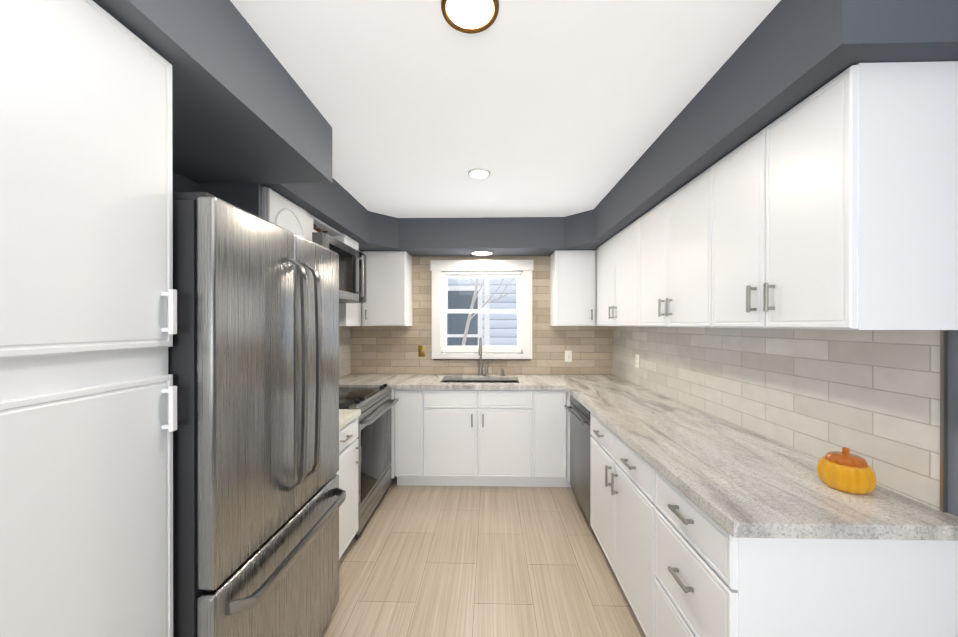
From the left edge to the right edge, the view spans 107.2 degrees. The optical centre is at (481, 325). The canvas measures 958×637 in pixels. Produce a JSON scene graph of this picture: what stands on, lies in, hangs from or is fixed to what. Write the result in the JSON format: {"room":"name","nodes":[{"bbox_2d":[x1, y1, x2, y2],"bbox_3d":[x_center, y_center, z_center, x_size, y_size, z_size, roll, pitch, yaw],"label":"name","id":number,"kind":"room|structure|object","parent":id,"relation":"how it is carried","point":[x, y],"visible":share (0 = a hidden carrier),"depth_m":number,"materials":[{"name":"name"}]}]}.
{"room":"kitchen","nodes":[
{"label":"kitchen","id":0,"kind":"room"},
{"bbox_2d":[172,171,197,191],"bbox_3d":[-1.506,0.223,1.185,0.100,2.440,5.300,0,0,1],"label":"wall","id":1,"kind":"structure","parent":0,"point":[181,183],"depth_m":1.70,"materials":[{"name":"grey paint"}]},
{"bbox_2d":[262,187,309,239],"bbox_3d":[-1.260,-0.351,2.011,0.349,0.725,0.380,0,0,1],"label":"upper cabinet","id":2,"kind":"object","parent":1,"relation":"attached to","point":[284,212],"depth_m":1.95,"materials":[{"name":"white wood"}]},
{"bbox_2d":[312,232,365,302],"bbox_3d":[-1.188,-0.398,2.680,0.460,0.416,0.759,0,0,1],"label":"over-the-range microwave","id":3,"kind":"object","parent":1,"relation":"attached to","point":[352,275],"visible":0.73,"depth_m":2.67,"materials":[{"name":"silver metal"}]},
{"bbox_2d":[339,326,350,377],"bbox_3d":[-1.413,0.270,2.780,0.008,0.580,1.892,0,0,1],"label":"wall tile","id":4,"kind":"structure","parent":1,"relation":"attached to","point":[344,350],"depth_m":3.57,"materials":[{"name":"beige tile"}]},
{"bbox_2d":[337,239,361,325],"bbox_3d":[-1.287,-0.353,3.394,0.228,0.725,0.651,0,0,1],"label":"upper cabinet","id":5,"kind":"object","parent":1,"relation":"attached to","point":[350,314],"depth_m":3.14,"materials":[{"name":"white wood"}]},
{"bbox_2d":[198,183,261,217],"bbox_3d":[-1.286,0.362,1.804,0.310,2.160,0.024,0,0,1],"label":"wall","id":6,"kind":"structure","parent":0,"point":[247,197],"depth_m":1.79,"materials":[{"name":"grey paint"}]},
{"bbox_2d":[320,476,645,636],"bbox_3d":[-0.076,1.473,1.153,2.960,0.060,5.300,0,0,1],"label":"floor","id":7,"kind":"structure","parent":0,"point":[459,561],"depth_m":2.06,"materials":[{"name":"tile"}]},
{"bbox_2d":[0,0,176,636],"bbox_3d":[-1.137,0.365,0.672,0.657,2.158,0.590,0,0,1],"label":"pantry","id":8,"kind":"object","parent":7,"relation":"on","point":[88,330],"visible":0.96,"depth_m":0.74,"materials":[{"name":"white wood"}]},
{"bbox_2d":[168,192,345,636],"bbox_3d":[-1.032,0.536,1.373,0.777,1.812,0.803,0,0,1],"label":"fridge","id":9,"kind":"object","parent":7,"relation":"on","point":[259,495],"visible":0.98,"depth_m":1.11,"materials":[{"name":"silver metal"}]},
{"bbox_2d":[336,409,360,558],"bbox_3d":[-1.102,0.993,2.056,0.662,0.897,0.474,0,0,1],"label":"base cabinet","id":10,"kind":"object","parent":7,"relation":"on","point":[347,472],"visible":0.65,"depth_m":2.12,"materials":[{"name":"white wood"}]},
{"bbox_2d":[339,384,398,541],"bbox_3d":[-1.062,0.969,2.680,0.685,0.941,0.763,0,0,1],"label":"range","id":11,"kind":"object","parent":7,"relation":"on","point":[374,404],"visible":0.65,"depth_m":2.59,"materials":[{"name":"silver metal"}]},
{"bbox_2d":[390,389,393,477],"bbox_3d":[-1.079,0.999,3.401,0.643,0.880,0.648,0,0,1],"label":"base cabinet","id":12,"kind":"object","parent":7,"relation":"on","point":[392,393],"depth_m":3.07,"materials":[{"name":"white wood"}]},
{"bbox_2d":[394,389,445,485],"bbox_3d":[-0.590,0.999,3.399,0.335,0.880,0.628,0,0,1],"label":"base cabinet","id":13,"kind":"object","parent":7,"relation":"on","point":[414,411],"depth_m":3.09,"materials":[{"name":"white wood"}]},
{"bbox_2d":[434,397,521,486],"bbox_3d":[-0.017,1.114,3.426,0.810,0.651,0.548,0,0,1],"label":"base cabinet","id":14,"kind":"object","parent":7,"relation":"on","point":[478,440],"depth_m":3.07,"materials":[{"name":"white wood"}]},
{"bbox_2d":[518,390,565,486],"bbox_3d":[0.575,0.999,3.371,0.375,0.880,0.628,0,0,1],"label":"base cabinet","id":15,"kind":"object","parent":7,"relation":"on","point":[543,411],"depth_m":3.06,"materials":[{"name":"white wood"}]},
{"bbox_2d":[566,391,570,486],"bbox_3d":[1.048,0.999,3.303,0.611,0.880,0.742,0,0,1],"label":"base cabinet","id":16,"kind":"object","parent":7,"relation":"on","point":[567,394],"depth_m":3.03,"materials":[{"name":"white wood"}]},
{"bbox_2d":[339,374,627,389],"bbox_3d":[-0.023,0.641,3.372,2.756,0.244,0.641,0,0,1],"label":"countertop","id":17,"kind":"structure","parent":16,"relation":"on","point":[395,381],"depth_m":3.30,"materials":[{"name":"stone"}]},
{"bbox_2d":[478,337,489,375],"bbox_3d":[0.020,0.319,3.544,0.127,0.397,0.221,0,0,1],"label":"pull-down faucet","id":18,"kind":"object","parent":17,"relation":"on","point":[481,369],"visible":1,"depth_m":3.61,"materials":[{"name":"silver metal"}]},
{"bbox_2d":[564,395,591,523],"bbox_3d":[1.001,1.004,2.633,0.658,0.872,0.587,0,0,1],"label":"dishwasher","id":19,"kind":"object","parent":7,"relation":"on","point":[580,435],"visible":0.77,"depth_m":2.58,"materials":[{"name":"silver metal"}]},
{"bbox_2d":[590,412,649,636],"bbox_3d":[1.013,1.002,1.875,0.613,0.880,0.914,0,0,1],"label":"base cabinet","id":20,"kind":"object","parent":7,"relation":"on","point":[619,476],"depth_m":1.75,"materials":[{"name":"white wood"}]},
{"bbox_2d":[650,465,957,636],"bbox_3d":[0.997,1.003,1.190,0.613,0.880,0.456,0,0,1],"label":"base cabinet","id":21,"kind":"object","parent":7,"relation":"on","point":[682,564],"depth_m":0.97,"materials":[{"name":"white wood"}]},
{"bbox_2d":[563,382,957,540],"bbox_3d":[1.007,0.541,1.961,0.630,0.039,2.070,0,0,1],"label":"countertop","id":22,"kind":"structure","parent":21,"relation":"on","point":[734,481],"depth_m":1.19,"materials":[{"name":"stone"}]},
{"bbox_2d":[817,447,876,494],"bbox_3d":[1.169,0.458,1.134,0.136,0.130,0.136,0,0,1],"label":"pumpkin","id":23,"kind":"object","parent":22,"relation":"on","point":[844,470],"visible":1,"depth_m":1.10,"materials":[{"name":"orange ceramic"}]},
{"bbox_2d":[230,0,780,217],"bbox_3d":[-0.076,-1.027,1.149,2.960,0.060,5.300,0,0,1],"label":"ceiling","id":24,"kind":"structure","parent":0,"point":[550,108],"depth_m":1.48,"materials":[{"name":"white paint"}]},
{"bbox_2d":[93,0,332,183],"bbox_3d":[-1.136,-0.855,0.209,0.685,0.280,3.170,0,0,1],"label":"soffit bulkhead","id":25,"kind":"object","parent":24,"relation":"attached to","point":[245,109],"visible":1,"depth_m":1.23,"materials":[{"name":"grey paint"}]},
{"bbox_2d":[441,0,498,33],"bbox_3d":[-0.037,-0.990,1.108,0.184,0.014,0.184,0,0,1],"label":"recessed light","id":26,"kind":"object","parent":24,"relation":"in","point":[470,16],"visible":1,"depth_m":1.12,"materials":[{"name":"white glass"}]},
{"bbox_2d":[468,168,489,178],"bbox_3d":[-0.018,-0.992,2.318,0.150,0.014,0.150,0,0,1],"label":"recessed light","id":27,"kind":"object","parent":24,"relation":"in","point":[478,173],"visible":0.98,"depth_m":2.31,"materials":[{"name":"white"}]},
{"bbox_2d":[260,0,957,256],"bbox_3d":[-0.048,-0.858,2.309,2.760,0.283,2.780,0,0,1],"label":"soffit bulkhead","id":28,"kind":"object","parent":24,"relation":"attached to","point":[786,56],"depth_m":1.40,"materials":[{"name":"grey paint"}]},
{"bbox_2d":[471,250,492,255],"bbox_3d":[0.000,-0.712,3.498,0.224,0.014,0.224,0,0,1],"label":"recessed light","id":29,"kind":"object","parent":28,"relation":"in","point":[481,253],"visible":1,"depth_m":3.50,"materials":[{"name":"white glass"}]},
{"bbox_2d":[947,330,957,516],"bbox_3d":[1.354,0.223,1.117,0.100,2.440,5.300,0,0,1],"label":"wall","id":30,"kind":"structure","parent":0,"point":[952,493],"depth_m":0.97,"materials":[{"name":"grey paint"}]},
{"bbox_2d":[594,222,633,326],"bbox_3d":[1.195,-0.352,2.785,0.294,0.725,0.914,0,0,1],"label":"upper cabinet","id":31,"kind":"object","parent":30,"relation":"attached to","point":[614,259],"depth_m":2.77,"materials":[{"name":"white wood"}]},
{"bbox_2d":[634,170,705,327],"bbox_3d":[1.175,-0.351,1.947,0.294,0.725,0.762,0,0,1],"label":"upper cabinet","id":32,"kind":"object","parent":30,"relation":"attached to","point":[670,238],"depth_m":1.89,"materials":[{"name":"white wood"}]},
{"bbox_2d":[613,326,939,509],"bbox_3d":[1.329,0.261,2.326,0.008,0.560,2.667,0,0,1],"label":"wall tile","id":33,"kind":"structure","parent":30,"relation":"attached to","point":[871,398],"depth_m":1.37,"materials":[{"name":"beige tile"}]},
{"bbox_2d":[635,354,638,367],"bbox_3d":[1.337,0.309,3.038,0.008,0.117,0.072,0,0,1],"label":"outlet","id":34,"kind":"object","parent":33,"relation":"attached to","point":[636,360],"visible":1,"depth_m":3.03,"materials":[{"name":"white plastic"}]},
{"bbox_2d":[706,61,957,329],"bbox_3d":[1.159,-0.349,1.261,0.294,0.725,0.610,0,0,1],"label":"upper cabinet","id":35,"kind":"object","parent":30,"relation":"attached to","point":[832,204],"depth_m":0.97,"materials":[{"name":"white wood"}]},
{"bbox_2d":[940,330,947,511],"bbox_3d":[1.295,0.268,0.989,0.011,0.510,0.008,0,0,1],"label":"trim","id":36,"kind":"structure","parent":30,"relation":"attached to","point":[943,413],"depth_m":0.99,"materials":[{"name":"silver metal"}]},
{"bbox_3d":[-0.013,0.218,3.770,2.760,2.440,0.140,0,0,1],"label":"wall","id":37,"kind":"structure","parent":0,"visible":0},
{"bbox_2d":[362,251,411,325],"bbox_3d":[-0.949,-0.354,3.556,0.430,0.725,0.310,0,0,1],"label":"upper cabinet","id":38,"kind":"object","parent":37,"relation":"attached to","point":[388,273],"depth_m":3.40,"materials":[{"name":"white wood"}]},
{"bbox_2d":[351,256,612,374],"bbox_3d":[-0.015,-0.090,3.696,2.760,1.257,0.008,0,0,1],"label":"wall tile","id":39,"kind":"structure","parent":37,"relation":"attached to","point":[384,349],"depth_m":3.69,"materials":[{"name":"beige tile"}]},
{"bbox_2d":[418,346,424,356],"bbox_3d":[-0.630,0.273,3.699,0.072,0.117,0.016,0,0,1],"label":"electrical outlet","id":40,"kind":"object","parent":39,"relation":"attached to","point":[421,351],"visible":1,"depth_m":3.70,"materials":[{"name":"gold metal"}]},
{"bbox_2d":[565,351,571,361],"bbox_3d":[0.899,0.323,3.662,0.072,0.117,0.016,0,0,1],"label":"electrical outlet","id":41,"kind":"object","parent":39,"relation":"attached to","point":[568,356],"visible":1,"depth_m":3.66,"materials":[{"name":"white plastic"}]},
{"bbox_2d":[430,260,533,360],"bbox_3d":[0.001,-0.156,3.728,1.074,1.043,0.143,0,0,1],"label":"window","id":42,"kind":"structure","parent":37,"relation":"in","point":[521,271],"depth_m":3.68,"materials":[{"name":"white wood"}]},
{"bbox_2d":[550,250,593,325],"bbox_3d":[0.894,-0.354,3.512,0.378,0.725,0.310,0,0,1],"label":"upper cabinet","id":43,"kind":"object","parent":37,"relation":"attached to","point":[571,271],"depth_m":3.36,"materials":[{"name":"white wood"}]},
{"label":"outside","id":44,"kind":"structure","parent":0,"visible":0},
{"bbox_2d":[447,278,516,345],"bbox_3d":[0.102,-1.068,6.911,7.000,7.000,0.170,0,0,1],"label":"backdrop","id":45,"kind":"structure","parent":44,"point":[488,327],"depth_m":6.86,"materials":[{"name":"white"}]},
{"bbox_2d":[461,278,516,345],"bbox_3d":[0.164,0.334,5.398,1.305,3.206,0.219,0,0,1],"label":"bare tree","id":46,"kind":"object","parent":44,"point":[469,316],"depth_m":5.38,"materials":[{"name":"grey plant"}]}
]}

